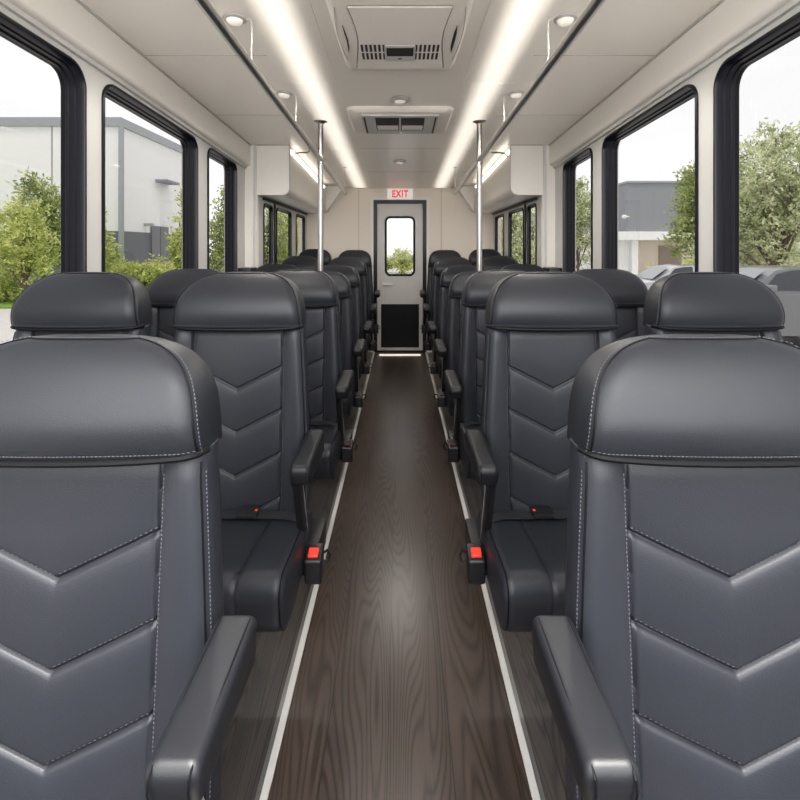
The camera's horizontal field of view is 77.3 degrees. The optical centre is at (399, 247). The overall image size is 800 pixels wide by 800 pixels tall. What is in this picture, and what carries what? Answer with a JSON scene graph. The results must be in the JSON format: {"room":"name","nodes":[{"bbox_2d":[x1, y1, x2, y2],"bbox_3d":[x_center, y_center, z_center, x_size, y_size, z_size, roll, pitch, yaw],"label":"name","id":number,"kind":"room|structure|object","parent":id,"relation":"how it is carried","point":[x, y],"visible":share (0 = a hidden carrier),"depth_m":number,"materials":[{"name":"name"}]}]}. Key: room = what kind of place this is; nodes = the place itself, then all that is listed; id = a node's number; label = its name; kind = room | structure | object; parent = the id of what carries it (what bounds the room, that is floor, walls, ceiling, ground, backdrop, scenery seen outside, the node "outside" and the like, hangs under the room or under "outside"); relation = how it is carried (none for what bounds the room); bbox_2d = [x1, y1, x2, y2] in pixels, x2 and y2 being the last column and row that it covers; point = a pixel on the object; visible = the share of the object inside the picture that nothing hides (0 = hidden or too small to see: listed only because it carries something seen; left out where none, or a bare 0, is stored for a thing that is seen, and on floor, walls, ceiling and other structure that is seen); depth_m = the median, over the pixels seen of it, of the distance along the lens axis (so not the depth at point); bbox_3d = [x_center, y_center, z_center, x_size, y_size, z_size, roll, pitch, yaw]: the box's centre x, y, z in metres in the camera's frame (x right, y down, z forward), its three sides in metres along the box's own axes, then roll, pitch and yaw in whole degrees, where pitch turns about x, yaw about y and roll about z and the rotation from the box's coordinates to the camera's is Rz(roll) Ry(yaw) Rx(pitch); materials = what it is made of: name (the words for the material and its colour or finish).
{"room":"vehicle interior","nodes":[
{"label":"vehicle interior","id":0,"kind":"room"},
{"bbox_2d":[0,5,244,271],"bbox_3d":[-1.265,0.110,1.675,0.090,2.279,4.550,0,0,0],"label":"wall","id":1,"kind":"structure","parent":0,"point":[96,81],"depth_m":2.02,"materials":[{"name":"white plastic"}]},
{"bbox_2d":[0,11,86,343],"bbox_3d":[-1.252,-0.152,1.175,0.085,1.217,1.524,0,0,0],"label":"window","id":2,"kind":"structure","parent":1,"relation":"in","point":[43,89],"depth_m":1.76,"materials":[{"name":"clear glass"}]},
{"bbox_2d":[0,0,246,168],"bbox_3d":[-1.212,-0.744,1.665,0.016,0.240,4.530,0,0,0],"label":"trim","id":3,"kind":"structure","parent":1,"relation":"attached to","point":[6,4],"depth_m":2.00,"materials":[{"name":"white plastic"}]},
{"bbox_2d":[8,0,251,165],"bbox_3d":[-1.198,-0.825,1.665,0.045,0.366,4.530,0,0,0],"label":"trim","id":4,"kind":"structure","parent":1,"relation":"attached to","point":[67,19],"depth_m":2.15,"materials":[{"name":"white plastic"}]},
{"bbox_2d":[101,84,197,288],"bbox_3d":[-1.252,-0.118,2.525,0.085,1.150,0.964,0,0,0],"label":"window","id":5,"kind":"structure","parent":1,"relation":"in","point":[149,163],"depth_m":2.50,"materials":[{"name":"clear glass"}]},
{"bbox_2d":[145,55,265,55],"bbox_3d":[-0.865,-0.882,2.290,0.610,0.002,0.004,0,0,0],"label":"trim","id":6,"kind":"structure","parent":1,"relation":"attached to","point":[145,55],"depth_m":2.29,"materials":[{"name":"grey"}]},
{"bbox_2d":[207,148,236,271],"bbox_3d":[-1.252,-0.095,3.445,0.085,1.103,0.564,0,0,0],"label":"window","id":7,"kind":"structure","parent":1,"relation":"in","point":[221,171],"depth_m":3.58,"materials":[{"name":"clear glass"}]},
{"bbox_2d":[238,267,256,270],"bbox_3d":[-1.170,0.170,3.842,0.100,0.040,0.174,0,0,0],"label":"trim","id":8,"kind":"structure","parent":1,"relation":"attached to","point":[242,268],"depth_m":3.76,"materials":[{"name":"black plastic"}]},
{"bbox_2d":[245,145,258,267],"bbox_3d":[-1.215,0.215,3.955,0.190,2.070,0.050,0,0,0],"label":"wall","id":9,"kind":"structure","parent":0,"point":[249,171],"depth_m":3.93,"materials":[{"name":"white plastic"}]},
{"bbox_2d":[253,145,256,266],"bbox_3d":[-1.138,0.221,3.925,0.024,2.058,0.013,0,0,0],"label":"trim","id":10,"kind":"structure","parent":9,"relation":"attached to","point":[254,146],"depth_m":3.92,"materials":[{"name":"white plastic"}]},
{"bbox_2d":[259,195,306,266],"bbox_3d":[-1.130,0.211,4.990,0.020,2.078,2.020,0,0,0],"label":"wall","id":11,"kind":"structure","parent":0,"point":[261,201],"depth_m":4.43,"materials":[{"name":"white plastic"}]},
{"bbox_2d":[263,203,272,264],"bbox_3d":[-1.126,0.013,4.240,0.032,0.769,0.294,0,0,0],"label":"window","id":12,"kind":"structure","parent":11,"relation":"in","point":[267,208],"depth_m":4.29,"materials":[{"name":"clear glass"}]},
{"bbox_2d":[274,201,275,263],"bbox_3d":[-1.114,0.025,4.452,0.012,0.950,0.035,0,0,0],"label":"trim","id":13,"kind":"structure","parent":11,"relation":"attached to","point":[275,201],"depth_m":4.45,"materials":[{"name":"black rubber"}]},
{"bbox_2d":[276,207,291,263],"bbox_3d":[-1.126,0.013,4.825,0.032,0.769,0.624,0,0,0],"label":"window","id":14,"kind":"structure","parent":11,"relation":"in","point":[283,217],"depth_m":4.88,"materials":[{"name":"clear glass"}]},
{"bbox_2d":[263,198,307,214],"bbox_3d":[-1.114,-0.402,5.035,0.012,0.020,1.910,0,0,0],"label":"trim","id":15,"kind":"structure","parent":11,"relation":"attached to","point":[264,199],"depth_m":4.75,"materials":[{"name":"black plastic"}]},
{"bbox_2d":[296,214,304,255],"bbox_3d":[-1.126,0.013,5.620,0.032,0.769,0.494,0,0,0],"label":"window","id":16,"kind":"structure","parent":11,"relation":"in","point":[300,219],"depth_m":5.70,"materials":[{"name":"clear glass"}]},
{"bbox_2d":[257,144,343,212],"bbox_3d":[-0.892,-0.612,4.956,0.464,0.400,2.085,0,0,0],"label":"luggage rack","id":17,"kind":"object","parent":11,"relation":"attached to","point":[283,177],"visible":0.98,"depth_m":3.99,"materials":[{"name":"white plastic"}]},
{"bbox_2d":[291,150,324,187],"bbox_3d":[-0.856,-0.726,4.800,0.018,0.099,1.700,0,0,0],"label":"strip light","id":18,"kind":"object","parent":17,"relation":"attached to","point":[297,162],"depth_m":4.44,"materials":[{"name":"white plastic"}]},
{"bbox_2d":[221,352,566,799],"bbox_3d":[0.000,1.280,2.700,2.640,0.060,6.600,0,0,0],"label":"floor","id":19,"kind":"structure","parent":0,"point":[400,693],"depth_m":1.52,"materials":[{"name":"brown wood"}]},
{"bbox_2d":[9,272,152,339],"bbox_3d":[-0.972,0.662,1.355,0.456,1.175,0.488,0,0,0],"label":"seat","id":20,"kind":"object","parent":19,"relation":"on","point":[69,302],"visible":0.13,"depth_m":1.48,"materials":[{"name":"grey leather"}]},
{"bbox_2d":[0,334,256,799],"bbox_3d":[-0.442,0.692,0.555,0.555,1.117,0.488,0,0,0],"label":"seat","id":21,"kind":"object","parent":19,"relation":"on","point":[124,673],"visible":1,"depth_m":0.68,"materials":[{"name":"black leather"}]},
{"bbox_2d":[147,269,220,340],"bbox_3d":[-0.968,0.674,2.135,0.456,1.152,0.488,0,0,0],"label":"seat","id":22,"kind":"object","parent":19,"relation":"on","point":[164,290],"visible":0.1,"depth_m":2.28,"materials":[{"name":"grey leather"}]},
{"bbox_2d":[172,272,330,631],"bbox_3d":[-0.453,0.662,1.355,0.526,1.175,0.488,0,0,0],"label":"seat","id":23,"kind":"object","parent":19,"relation":"on","point":[249,328],"visible":0.6,"depth_m":1.47,"materials":[{"name":"black leather"}]},
{"bbox_2d":[221,509,312,631],"bbox_3d":[-0.488,0.823,1.311,0.456,0.158,0.398,0,0,0],"label":"seat cushion","id":24,"kind":"object","parent":23,"relation":"on","point":[265,552],"depth_m":1.22,"materials":[{"name":"grey leather"}]},
{"bbox_2d":[255,264,298,272],"bbox_3d":[-0.944,0.687,3.655,0.456,1.126,0.488,0,0,0],"label":"seat","id":25,"kind":"object","parent":19,"relation":"on","point":[268,268],"visible":0.06,"depth_m":3.82,"materials":[{"name":"grey leather"}]},
{"bbox_2d":[282,256,317,269],"bbox_3d":[-0.918,0.661,4.426,0.433,1.177,0.488,0,0,0],"label":"seat","id":26,"kind":"object","parent":19,"relation":"on","point":[301,262],"visible":0.07,"depth_m":4.57,"materials":[{"name":"grey leather"}]},
{"bbox_2d":[271,270,357,479],"bbox_3d":[-0.445,0.676,2.135,0.526,1.149,0.488,0,0,0],"label":"seat","id":27,"kind":"object","parent":19,"relation":"on","point":[328,385],"visible":0.32,"depth_m":2.25,"materials":[{"name":"black leather"}]},
{"bbox_2d":[310,425,341,479],"bbox_3d":[-0.480,0.832,2.091,0.456,0.155,0.398,0,0,0],"label":"seat cushion","id":28,"kind":"object","parent":27,"relation":"on","point":[326,469],"depth_m":1.94,"materials":[{"name":"grey leather"}]},
{"bbox_2d":[255,352,374,799],"bbox_3d":[-0.309,1.272,2.700,0.018,0.056,6.600,0,0,0],"label":"trim","id":29,"kind":"structure","parent":19,"relation":"attached to","point":[266,787],"depth_m":1.49,"materials":[{"name":"white metal"}]},
{"bbox_2d":[299,249,331,264],"bbox_3d":[-0.918,0.630,5.195,0.433,1.240,0.488,0,0,0],"label":"seat","id":30,"kind":"object","parent":19,"relation":"on","point":[327,258],"visible":0.11,"depth_m":5.34,"materials":[{"name":"grey leather"}]},
{"bbox_2d":[314,119,326,270],"bbox_3d":[-0.524,0.206,3.300,0.090,2.088,0.090,0,0,0],"label":"pole","id":31,"kind":"object","parent":19,"relation":"on","point":[319,122],"visible":0.49,"depth_m":3.28,"materials":[{"name":"silver metal"}]},
{"bbox_2d":[314,265,372,378],"bbox_3d":[-0.465,0.691,3.655,0.526,1.118,0.488,0,0,0],"label":"seat","id":32,"kind":"object","parent":19,"relation":"on","point":[360,332],"visible":0.25,"depth_m":3.78,"materials":[{"name":"black leather"}]},
{"bbox_2d":[358,354,363,378],"bbox_3d":[-0.500,0.844,3.611,0.456,0.151,0.398,0,0,0],"label":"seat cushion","id":33,"kind":"object","parent":32,"relation":"on","point":[360,359],"depth_m":3.53,"materials":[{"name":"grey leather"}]},
{"bbox_2d":[322,271,365,415],"bbox_3d":[-0.460,0.697,2.905,0.526,1.106,0.488,0,0,0],"label":"seat","id":34,"kind":"object","parent":19,"relation":"on","point":[350,353],"visible":0.25,"depth_m":3.02,"materials":[{"name":"black leather"}]},
{"bbox_2d":[342,381,354,415],"bbox_3d":[-0.495,0.848,2.861,0.456,0.149,0.398,0,0,0],"label":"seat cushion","id":35,"kind":"object","parent":34,"relation":"on","point":[348,403],"depth_m":2.70,"materials":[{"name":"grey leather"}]},
{"bbox_2d":[328,257,376,353],"bbox_3d":[-0.455,0.666,4.426,0.500,1.168,0.488,0,0,0],"label":"seat","id":36,"kind":"object","parent":19,"relation":"on","point":[356,263],"visible":0.22,"depth_m":4.55,"materials":[{"name":"black leather"}]},
{"bbox_2d":[363,334,369,353],"bbox_3d":[-0.488,0.825,4.381,0.433,0.157,0.398,0,0,0],"label":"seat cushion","id":37,"kind":"object","parent":36,"relation":"on","point":[367,335],"depth_m":4.31,"materials":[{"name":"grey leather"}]},
{"bbox_2d":[339,250,379,333],"bbox_3d":[-0.455,0.636,5.195,0.500,1.229,0.488,0,0,0],"label":"seat","id":38,"kind":"object","parent":19,"relation":"on","point":[361,254],"visible":0.26,"depth_m":5.32,"materials":[{"name":"grey leather"}]},
{"bbox_2d":[420,250,460,333],"bbox_3d":[0.455,0.636,5.195,0.500,1.229,0.488,0,0,0],"label":"seat","id":39,"kind":"object","parent":19,"relation":"on","point":[434,256],"visible":0.16,"depth_m":5.32,"materials":[{"name":"grey leather"}]},
{"bbox_2d":[423,257,471,353],"bbox_3d":[0.455,0.666,4.426,0.500,1.168,0.488,0,0,0],"label":"seat","id":40,"kind":"object","parent":19,"relation":"on","point":[443,263],"visible":0.28,"depth_m":4.55,"materials":[{"name":"black leather"}]},
{"bbox_2d":[430,334,436,353],"bbox_3d":[0.488,0.825,4.381,0.433,0.157,0.398,0,0,0],"label":"seat cushion","id":41,"kind":"object","parent":40,"relation":"on","point":[431,335],"depth_m":4.31,"materials":[{"name":"grey leather"}]},
{"bbox_2d":[434,271,478,415],"bbox_3d":[0.460,0.697,2.905,0.526,1.106,0.488,0,0,0],"label":"seat","id":42,"kind":"object","parent":19,"relation":"on","point":[449,353],"visible":0.25,"depth_m":3.02,"materials":[{"name":"black leather"}]},
{"bbox_2d":[445,387,454,415],"bbox_3d":[0.495,0.848,2.861,0.456,0.149,0.398,0,0,0],"label":"seat cushion","id":43,"kind":"object","parent":42,"relation":"on","point":[450,403],"depth_m":2.70,"materials":[{"name":"grey leather"}]},
{"bbox_2d":[427,265,485,378],"bbox_3d":[0.465,0.691,3.655,0.526,1.118,0.488,0,0,0],"label":"seat","id":44,"kind":"object","parent":19,"relation":"on","point":[439,332],"visible":0.19,"depth_m":3.78,"materials":[{"name":"black leather"}]},
{"bbox_2d":[436,354,441,378],"bbox_3d":[0.500,0.844,3.611,0.456,0.151,0.398,0,0,0],"label":"seat cushion","id":45,"kind":"object","parent":44,"relation":"on","point":[438,359],"depth_m":3.53,"materials":[{"name":"grey leather"}]},
{"bbox_2d":[473,119,485,270],"bbox_3d":[0.524,0.206,3.300,0.090,2.088,0.090,0,0,0],"label":"pole","id":46,"kind":"object","parent":19,"relation":"on","point":[479,122],"visible":0.54,"depth_m":3.28,"materials":[{"name":"silver metal"}]},
{"bbox_2d":[425,352,540,799],"bbox_3d":[0.309,1.272,2.700,0.018,0.056,6.600,0,0,0],"label":"trim","id":47,"kind":"structure","parent":19,"relation":"on","point":[533,787],"depth_m":1.45,"materials":[{"name":"white metal"}]},
{"bbox_2d":[443,270,525,479],"bbox_3d":[0.447,0.676,2.135,0.526,1.149,0.488,0,0,0],"label":"seat","id":48,"kind":"object","parent":19,"relation":"on","point":[466,389],"visible":0.33,"depth_m":2.25,"materials":[{"name":"black leather"}]},
{"bbox_2d":[459,423,480,479],"bbox_3d":[0.482,0.832,2.091,0.456,0.155,0.398,0,0,0],"label":"seat cushion","id":49,"kind":"object","parent":48,"relation":"on","point":[468,470],"depth_m":2.06,"materials":[{"name":"grey leather"}]},
{"bbox_2d":[468,249,500,264],"bbox_3d":[0.918,0.630,5.195,0.433,1.240,0.488,0,0,0],"label":"seat","id":50,"kind":"object","parent":19,"relation":"on","point":[472,258],"visible":0.07,"depth_m":5.34,"materials":[{"name":"grey leather"}]},
{"bbox_2d":[482,256,517,269],"bbox_3d":[0.918,0.661,4.426,0.433,1.177,0.488,0,0,0],"label":"seat","id":51,"kind":"object","parent":19,"relation":"on","point":[491,262],"visible":0.09,"depth_m":4.57,"materials":[{"name":"grey leather"}]},
{"bbox_2d":[501,264,544,271],"bbox_3d":[0.944,0.687,3.655,0.456,1.126,0.488,0,0,0],"label":"seat","id":52,"kind":"object","parent":19,"relation":"on","point":[524,267],"visible":0.05,"depth_m":3.82,"materials":[{"name":"grey leather"}]},
{"bbox_2d":[459,272,618,631],"bbox_3d":[0.425,0.662,1.355,0.526,1.175,0.488,0,0,0],"label":"seat","id":53,"kind":"object","parent":19,"relation":"on","point":[541,328],"visible":0.67,"depth_m":1.47,"materials":[{"name":"black leather"}]},
{"bbox_2d":[478,508,566,631],"bbox_3d":[0.460,0.823,1.311,0.456,0.158,0.398,0,0,0],"label":"seat cushion","id":54,"kind":"object","parent":53,"relation":"on","point":[523,550],"depth_m":1.22,"materials":[{"name":"grey leather"}]},
{"bbox_2d":[572,269,647,340],"bbox_3d":[0.944,0.674,2.135,0.456,1.152,0.488,0,0,0],"label":"seat","id":55,"kind":"object","parent":19,"relation":"on","point":[629,291],"visible":0.14,"depth_m":2.28,"materials":[{"name":"grey leather"}]},
{"bbox_2d":[532,334,799,799],"bbox_3d":[0.425,0.692,0.555,0.555,1.117,0.488,0,0,0],"label":"seat","id":56,"kind":"object","parent":19,"relation":"on","point":[670,668],"visible":1,"depth_m":0.68,"materials":[{"name":"black leather"}]},
{"bbox_2d":[643,272,785,341],"bbox_3d":[0.958,0.662,1.355,0.456,1.175,0.488,0,0,0],"label":"seat","id":57,"kind":"object","parent":19,"relation":"on","point":[683,302],"visible":0.17,"depth_m":1.48,"materials":[{"name":"grey leather"}]},
{"bbox_2d":[80,0,719,187],"bbox_3d":[0.000,-0.869,3.150,2.640,0.301,5.700,0,0,0],"label":"ceiling","id":58,"kind":"structure","parent":0,"point":[224,85],"depth_m":2.49,"materials":[{"name":"white plastic"}]},
{"bbox_2d":[222,12,252,59],"bbox_3d":[-0.613,-0.766,1.950,0.156,0.263,0.092,0,0,0],"label":"dome lamp","id":59,"kind":"object","parent":58,"relation":"attached to","point":[233,19],"visible":0.91,"depth_m":1.93,"materials":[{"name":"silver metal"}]},
{"bbox_2d":[194,0,346,194],"bbox_3d":[-0.524,-0.741,2.505,0.037,0.462,4.546,0,0,0],"label":"handrail","id":60,"kind":"object","parent":58,"relation":"attached to","point":[206,6],"visible":0.99,"depth_m":1.77,"materials":[{"name":"grey metal"}]},
{"bbox_2d":[276,91,296,121],"bbox_3d":[-0.613,-0.732,2.780,0.156,0.257,0.092,0,0,0],"label":"dome lamp","id":61,"kind":"object","parent":58,"relation":"attached to","point":[282,94],"visible":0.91,"depth_m":2.76,"materials":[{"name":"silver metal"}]},
{"bbox_2d":[232,0,371,187],"bbox_3d":[-0.470,-0.844,3.135,0.280,0.251,5.622,0,0,0],"label":"ceiling light","id":62,"kind":"object","parent":58,"relation":"attached to","point":[288,33],"visible":1,"depth_m":2.43,"materials":[{"name":"white plastic"}]},
{"bbox_2d":[232,0,336,82],"bbox_3d":[-0.470,-0.890,2.085,0.280,0.050,1.062,0,0,0],"label":"diffuser","id":63,"kind":"object","parent":62,"relation":"attached to","point":[288,33],"depth_m":2.11,"materials":[{"name":"white plastic"}]},
{"bbox_2d":[284,83,358,148],"bbox_3d":[-0.470,-0.835,3.335,0.280,0.066,1.422,0,0,0],"label":"diffuser","id":64,"kind":"object","parent":62,"relation":"attached to","point":[316,101],"depth_m":3.09,"materials":[{"name":"white plastic"}]},
{"bbox_2d":[325,149,366,171],"bbox_3d":[-0.470,-0.782,4.525,0.280,0.045,0.942,0,0,0],"label":"diffuser","id":65,"kind":"object","parent":62,"relation":"attached to","point":[352,159],"depth_m":4.43,"materials":[{"name":"white plastic"}]},
{"bbox_2d":[339,172,371,187],"bbox_3d":[-0.470,-0.741,5.475,0.280,0.045,0.942,0,0,0],"label":"diffuser","id":66,"kind":"object","parent":62,"relation":"attached to","point":[352,179],"depth_m":5.41,"materials":[{"name":"white plastic"}]},
{"bbox_2d":[326,0,473,70],"bbox_3d":[0.000,-0.861,1.645,0.542,0.158,1.330,0,0,0],"label":"roof unit","id":67,"kind":"structure","parent":58,"relation":"attached to","point":[372,35],"depth_m":1.85,"materials":[{"name":"beige plastic"}]},
{"bbox_2d":[342,25,348,51],"bbox_3d":[-0.203,-0.798,1.915,0.009,0.016,0.230,0,0,0],"label":"vent","id":68,"kind":"object","parent":67,"relation":"attached to","point":[345,28],"depth_m":1.90,"materials":[{"name":"black"}]},
{"bbox_2d":[360,45,384,59],"bbox_3d":[-0.107,-0.788,2.015,0.095,0.008,0.134,0,0,0],"label":"grille","id":69,"kind":"object","parent":67,"relation":"attached to","point":[367,52],"depth_m":2.02,"materials":[{"name":"white plastic"}]},
{"bbox_2d":[415,45,439,59],"bbox_3d":[0.107,-0.788,2.015,0.095,0.008,0.134,0,0,0],"label":"grille","id":70,"kind":"object","parent":67,"relation":"attached to","point":[422,52],"depth_m":2.02,"materials":[{"name":"white plastic"}]},
{"bbox_2d":[451,27,456,50],"bbox_3d":[0.205,-0.798,1.915,0.011,0.016,0.230,0,0,0],"label":"vent","id":71,"kind":"object","parent":67,"relation":"attached to","point":[453,29],"depth_m":1.91,"materials":[{"name":"black"}]},
{"bbox_2d":[346,106,453,133],"bbox_3d":[0.000,-0.817,3.250,0.656,0.067,0.500,0,0,0],"label":"air vent","id":72,"kind":"object","parent":58,"relation":"attached to","point":[363,119],"visible":1,"depth_m":3.13,"materials":[{"name":"beige plastic"}]},
{"bbox_2d":[390,96,409,103],"bbox_3d":[0.000,-0.843,2.870,0.120,0.028,0.120,0,0,0],"label":"recessed light","id":73,"kind":"object","parent":58,"relation":"in","point":[395,99],"visible":1,"depth_m":2.84,"materials":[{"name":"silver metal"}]},
{"bbox_2d":[428,0,567,187],"bbox_3d":[0.470,-0.844,3.135,0.280,0.251,5.622,0,0,0],"label":"ceiling light","id":74,"kind":"object","parent":58,"relation":"attached to","point":[511,33],"visible":1,"depth_m":2.43,"materials":[{"name":"white plastic"}]},
{"bbox_2d":[428,172,460,187],"bbox_3d":[0.470,-0.741,5.475,0.280,0.045,0.942,0,0,0],"label":"diffuser","id":75,"kind":"object","parent":74,"relation":"attached to","point":[438,179],"depth_m":5.41,"materials":[{"name":"white plastic"}]},
{"bbox_2d":[433,149,474,171],"bbox_3d":[0.470,-0.782,4.525,0.280,0.045,0.942,0,0,0],"label":"diffuser","id":76,"kind":"object","parent":74,"relation":"attached to","point":[447,159],"depth_m":4.43,"materials":[{"name":"white plastic"}]},
{"bbox_2d":[441,83,515,148],"bbox_3d":[0.470,-0.835,3.335,0.280,0.066,1.422,0,0,0],"label":"diffuser","id":77,"kind":"object","parent":74,"relation":"attached to","point":[475,101],"depth_m":3.09,"materials":[{"name":"white plastic"}]},
{"bbox_2d":[463,0,567,82],"bbox_3d":[0.470,-0.890,2.085,0.280,0.050,1.062,0,0,0],"label":"diffuser","id":78,"kind":"object","parent":74,"relation":"attached to","point":[511,33],"depth_m":2.11,"materials":[{"name":"white plastic"}]},
{"bbox_2d":[503,91,523,121],"bbox_3d":[0.613,-0.732,2.780,0.156,0.257,0.092,0,0,0],"label":"dome lamp","id":79,"kind":"object","parent":58,"relation":"attached to","point":[513,94],"visible":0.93,"depth_m":2.76,"materials":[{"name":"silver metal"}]},
{"bbox_2d":[453,0,605,194],"bbox_3d":[0.524,-0.741,2.505,0.037,0.462,4.546,0,0,0],"label":"handrail","id":80,"kind":"object","parent":58,"relation":"attached to","point":[593,6],"visible":1,"depth_m":1.77,"materials":[{"name":"grey metal"}]},
{"bbox_2d":[547,12,577,59],"bbox_3d":[0.613,-0.766,1.950,0.156,0.263,0.092,0,0,0],"label":"dome lamp","id":81,"kind":"object","parent":58,"relation":"attached to","point":[564,19],"visible":0.97,"depth_m":1.93,"materials":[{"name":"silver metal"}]},
{"bbox_2d":[307,188,492,351],"bbox_3d":[0.000,0.251,6.035,2.440,1.999,0.070,0,0,0],"label":"wall","id":82,"kind":"structure","parent":0,"point":[340,224],"depth_m":6.00,"materials":[{"name":"beige plastic"}]},
{"bbox_2d":[373,200,426,351],"bbox_3d":[0.000,0.337,6.006,0.636,1.826,0.108,0,0,0],"label":"door","id":83,"kind":"structure","parent":82,"relation":"in","point":[399,226],"depth_m":6.01,"materials":[{"name":"grey metal"}]},
{"bbox_2d":[371,197,428,351],"bbox_3d":[0.000,0.322,5.994,0.706,1.856,0.012,0,0,0],"label":"trim","id":84,"kind":"structure","parent":82,"relation":"attached to","point":[372,198],"depth_m":5.99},
{"bbox_2d":[387,189,412,198],"bbox_3d":[0.000,-0.643,5.970,0.304,0.122,0.033,0,0,0],"label":"exit sign","id":85,"kind":"object","parent":82,"relation":"attached to","point":[391,193],"visible":1,"depth_m":5.96,"materials":[{"name":"white plastic"}]},
{"bbox_2d":[379,354,420,355],"bbox_3d":[0.000,1.246,5.830,0.480,0.008,0.060,0,0,0],"label":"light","id":86,"kind":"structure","parent":82,"relation":"attached to","point":[379,354],"depth_m":5.82,"materials":[{"name":"white plastic"}]},
{"bbox_2d":[493,195,540,266],"bbox_3d":[1.130,0.211,4.990,0.020,2.078,2.020,0,0,0],"label":"wall","id":87,"kind":"structure","parent":0,"point":[538,201],"depth_m":4.43,"materials":[{"name":"beige plastic"}]},
{"bbox_2d":[495,214,503,255],"bbox_3d":[1.126,0.013,5.620,0.032,0.769,0.494,0,0,0],"label":"window","id":88,"kind":"structure","parent":87,"relation":"in","point":[499,219],"depth_m":5.70,"materials":[{"name":"clear glass"}]},
{"bbox_2d":[456,144,542,212],"bbox_3d":[0.892,-0.612,4.956,0.464,0.400,2.085,0,0,0],"label":"luggage rack","id":89,"kind":"object","parent":87,"relation":"attached to","point":[516,177],"visible":0.97,"depth_m":3.99,"materials":[{"name":"white plastic"}]},
{"bbox_2d":[475,150,508,187],"bbox_3d":[0.856,-0.726,4.800,0.018,0.099,1.700,0,0,0],"label":"strip light","id":90,"kind":"object","parent":89,"relation":"attached to","point":[502,162],"depth_m":4.44,"materials":[{"name":"white plastic"}]},
{"bbox_2d":[492,198,536,214],"bbox_3d":[1.114,-0.402,5.035,0.012,0.020,1.910,0,0,0],"label":"trim","id":91,"kind":"structure","parent":87,"relation":"attached to","point":[533,199],"depth_m":4.75,"materials":[{"name":"black plastic"}]},
{"bbox_2d":[508,207,523,263],"bbox_3d":[1.126,0.013,4.825,0.032,0.769,0.624,0,0,0],"label":"window","id":92,"kind":"structure","parent":87,"relation":"in","point":[515,217],"depth_m":4.88,"materials":[{"name":"clear glass"}]},
{"bbox_2d":[524,201,525,263],"bbox_3d":[1.114,0.025,4.452,0.012,0.950,0.035,0,0,0],"label":"trim","id":93,"kind":"structure","parent":87,"relation":"attached to","point":[524,201],"depth_m":4.45,"materials":[{"name":"black rubber"}]},
{"bbox_2d":[527,203,536,264],"bbox_3d":[1.126,0.013,4.240,0.032,0.769,0.294,0,0,0],"label":"window","id":94,"kind":"structure","parent":87,"relation":"in","point":[532,208],"depth_m":4.29,"materials":[{"name":"clear glass"}]},
{"bbox_2d":[541,145,554,267],"bbox_3d":[1.215,0.215,3.955,0.190,2.070,0.050,0,0,0],"label":"wall","id":95,"kind":"structure","parent":0,"point":[550,171],"depth_m":3.93,"materials":[{"name":"white plastic"}]},
{"bbox_2d":[543,145,546,266],"bbox_3d":[1.138,0.221,3.925,0.024,2.058,0.013,0,0,0],"label":"trim","id":96,"kind":"structure","parent":95,"relation":"attached to","point":[544,146],"depth_m":3.92,"materials":[{"name":"white plastic"}]},
{"bbox_2d":[555,5,799,271],"bbox_3d":[1.265,0.110,1.675,0.090,2.279,4.550,0,0,0],"label":"wall","id":97,"kind":"structure","parent":0,"point":[703,81],"depth_m":2.02,"materials":[{"name":"white plastic"}]},
{"bbox_2d":[543,267,561,270],"bbox_3d":[1.170,0.170,3.842,0.100,0.040,0.174,0,0,0],"label":"trim","id":98,"kind":"structure","parent":97,"relation":"attached to","point":[545,268],"depth_m":3.76,"materials":[{"name":"black plastic"}]},
{"bbox_2d":[563,148,592,271],"bbox_3d":[1.252,-0.095,3.445,0.085,1.103,0.564,0,0,0],"label":"window","id":99,"kind":"structure","parent":97,"relation":"in","point":[577,171],"depth_m":3.58,"materials":[{"name":"clear glass"}]},
{"bbox_2d":[534,55,654,55],"bbox_3d":[0.865,-0.882,2.290,0.610,0.002,0.004,0,0,0],"label":"trim","id":100,"kind":"structure","parent":97,"relation":"attached to","point":[534,55],"depth_m":2.29,"materials":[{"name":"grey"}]},
{"bbox_2d":[602,84,698,289],"bbox_3d":[1.252,-0.118,2.525,0.085,1.150,0.964,0,0,0],"label":"window","id":101,"kind":"structure","parent":97,"relation":"in","point":[650,163],"depth_m":2.50,"materials":[{"name":"clear glass"}]},
{"bbox_2d":[548,0,791,165],"bbox_3d":[1.198,-0.825,1.665,0.045,0.366,4.530,0,0,0],"label":"trim","id":102,"kind":"structure","parent":97,"relation":"attached to","point":[731,19],"depth_m":2.15,"materials":[{"name":"white plastic"}]},
{"bbox_2d":[553,0,799,168],"bbox_3d":[1.212,-0.744,1.665,0.016,0.240,4.530,0,0,0],"label":"trim","id":103,"kind":"structure","parent":97,"relation":"attached to","point":[793,4],"depth_m":2.00,"materials":[{"name":"white plastic"}]},
{"bbox_2d":[713,11,799,347],"bbox_3d":[1.252,-0.152,1.175,0.085,1.217,1.524,0,0,0],"label":"window","id":104,"kind":"structure","parent":97,"relation":"in","point":[756,89],"depth_m":1.77,"materials":[{"name":"clear glass"}]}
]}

